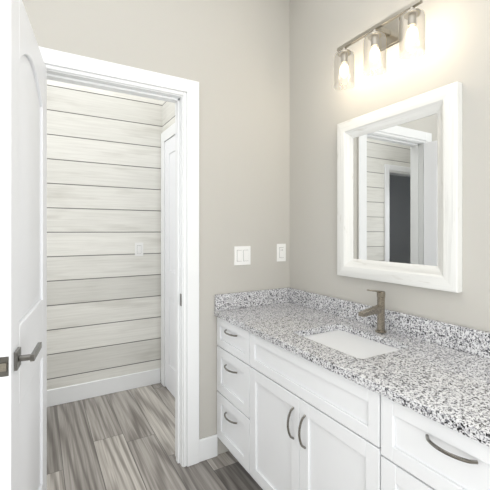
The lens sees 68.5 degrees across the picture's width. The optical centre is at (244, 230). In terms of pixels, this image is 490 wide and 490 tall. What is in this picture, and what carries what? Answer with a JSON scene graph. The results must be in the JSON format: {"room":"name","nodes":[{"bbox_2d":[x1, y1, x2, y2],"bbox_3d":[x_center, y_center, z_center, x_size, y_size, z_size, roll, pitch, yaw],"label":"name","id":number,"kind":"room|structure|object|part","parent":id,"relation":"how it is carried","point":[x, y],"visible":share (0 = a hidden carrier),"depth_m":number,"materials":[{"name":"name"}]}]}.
{"room":"bathroom","nodes":[
{"label":"bathroom","id":0,"kind":"room"},
{"bbox_2d":[47,79,161,389],"bbox_3d":[-1.650,-0.165,2.789,2.020,3.050,0.120,0,0,-30],"label":"wall","id":1,"kind":"structure","parent":0,"point":[103,218],"depth_m":2.98,"materials":[{"name":"white wood"}]},
{"bbox_2d":[47,368,159,406],"bbox_3d":[-1.589,1.295,2.746,1.918,0.130,0.014,0,0,-30],"label":"baseboard","id":2,"kind":"structure","parent":1,"relation":"attached to","point":[71,393],"depth_m":2.97,"materials":[{"name":"white wood"}]},
{"bbox_2d":[135,243,142,255],"bbox_3d":[-0.921,0.160,3.132,0.071,0.118,0.010,0,0,-30],"label":"light switch","id":3,"kind":"object","parent":1,"relation":"attached to","point":[138,249],"visible":1,"depth_m":3.13,"materials":[{"name":"white plastic"}]},
{"bbox_2d":[47,382,262,489],"bbox_3d":[-0.832,1.390,0.825,3.840,0.060,4.340,0,0,-30],"label":"floor","id":4,"kind":"structure","parent":0,"point":[123,440],"depth_m":2.22,"materials":[{"name":"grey wood"}]},
{"bbox_2d":[214,315,489,489],"bbox_3d":[0.463,0.935,1.593,0.586,0.849,1.655,0,0,-30],"label":"bathroom vanity","id":5,"kind":"object","parent":4,"relation":"on","point":[315,391],"depth_m":1.38,"materials":[{"name":"white wood"}]},
{"bbox_2d":[214,303,489,442],"bbox_3d":[0.472,0.495,1.597,0.566,0.030,1.658,0,0,-30],"label":"countertop","id":6,"kind":"structure","parent":5,"relation":"on","point":[449,384],"depth_m":1.31,"materials":[{"name":"grey stone"}]},
{"bbox_2d":[306,327,393,358],"bbox_3d":[0.460,0.577,1.603,0.341,0.158,0.456,0,0,-30],"label":"sink","id":7,"kind":"object","parent":6,"relation":"in","point":[359,345],"depth_m":1.66,"materials":[{"name":"white ceramic"}]},
{"bbox_2d":[358,289,385,334],"bbox_3d":[0.599,0.375,1.682,0.161,0.208,0.052,0,0,-30],"label":"faucet","id":8,"kind":"object","parent":6,"relation":"on","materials":[{"name":"silver metal"}]},
{"bbox_2d":[22,0,289,453],"bbox_3d":[-0.818,-0.165,1.883,2.520,3.050,0.120,0,0,-30],"label":"wall","id":9,"kind":"structure","parent":0,"point":[237,60],"depth_m":2.20,"materials":[{"name":"paint"}]},
{"bbox_2d":[0,0,46,489],"bbox_3d":[-0.830,0.290,1.376,0.035,2.123,0.705,0,0,-21],"label":"door","id":10,"kind":"structure","parent":9,"relation":"in","point":[23,252],"depth_m":1.23,"materials":[{"name":"white wood"}]},
{"bbox_2d":[0,342,41,376],"bbox_3d":[-0.735,0.395,1.132,0.140,0.058,0.200,0,0,-21],"label":"door handle","id":11,"kind":"object","parent":10,"relation":"attached to","point":[4,363],"depth_m":1.09,"materials":[{"name":"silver metal"}]},
{"bbox_2d":[39,46,198,466],"bbox_3d":[-0.700,0.242,1.940,0.920,2.235,0.138,0,0,-30],"label":"door frame","id":12,"kind":"structure","parent":9,"relation":"attached to","point":[80,65],"depth_m":2.08,"materials":[{"name":"white wood"}]},
{"bbox_2d":[234,246,250,264],"bbox_3d":[-0.015,0.155,2.269,0.116,0.118,0.010,0,0,-30],"label":"double light switch","id":13,"kind":"object","parent":9,"relation":"attached to","point":[242,255],"visible":1,"depth_m":2.27,"materials":[{"name":"white plastic"}]},
{"bbox_2d":[214,287,289,310],"bbox_3d":[0.055,0.432,2.301,0.542,0.095,0.021,0,0,-30],"label":"backsplash","id":14,"kind":"structure","parent":9,"relation":"attached to","point":[279,295],"depth_m":2.28,"materials":[{"name":"grey stone"}]},
{"bbox_2d":[277,244,285,261],"bbox_3d":[0.245,0.145,2.419,0.071,0.118,0.010,0,0,-30],"label":"electrical outlet plate","id":15,"kind":"object","parent":9,"relation":"attached to","point":[281,255],"visible":1,"depth_m":2.41,"materials":[{"name":"white plastic"}]},
{"bbox_2d":[162,101,174,131],"bbox_3d":[-0.453,-0.165,2.854,0.120,3.050,1.200,0,0,-30],"label":"wall","id":16,"kind":"structure","parent":0,"point":[168,114],"depth_m":3.11,"materials":[{"name":"white wood"}]},
{"bbox_2d":[161,123,174,396],"bbox_3d":[-0.510,0.245,2.815,0.018,2.230,0.940,0,0,-30],"label":"door frame","id":17,"kind":"structure","parent":16,"relation":"attached to","point":[168,258],"depth_m":3.06,"materials":[{"name":"white wood"}]},
{"bbox_2d":[199,434,217,461],"bbox_3d":[-0.222,1.295,2.148,0.125,0.130,0.014,0,0,-30],"label":"baseboard","id":18,"kind":"structure","parent":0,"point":[208,447],"depth_m":2.14,"materials":[{"name":"white wood"}]},
{"bbox_2d":[290,0,489,331],"bbox_3d":[1.079,-0.165,1.232,0.120,3.050,3.140,0,0,-30],"label":"wall","id":19,"kind":"structure","parent":0,"point":[456,40],"depth_m":1.84,"materials":[{"name":"paint"}]},
{"bbox_2d":[334,0,424,88],"bbox_3d":[0.639,-0.881,1.711,0.164,0.263,0.490,0,0,-30],"label":"sconce","id":20,"kind":"object","parent":19,"relation":"attached to","point":[384,35],"visible":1,"depth_m":1.69,"materials":[{"name":"silver metal"}]},
{"bbox_2d":[290,288,489,358],"bbox_3d":[0.708,0.432,1.733,0.021,0.095,1.658,0,0,-30],"label":"backsplash","id":21,"kind":"structure","parent":19,"relation":"attached to","point":[476,341],"depth_m":1.62,"materials":[{"name":"grey stone"}]},
{"bbox_2d":[337,81,461,292],"bbox_3d":[0.697,-0.176,1.739,0.038,0.848,0.670,0,0,-30],"label":"mirror","id":22,"kind":"object","parent":19,"relation":"attached to","point":[399,192],"visible":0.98,"depth_m":1.67,"materials":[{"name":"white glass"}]},
{"label":"glass","id":23,"kind":"part","parent":22,"relation":"part of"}
]}

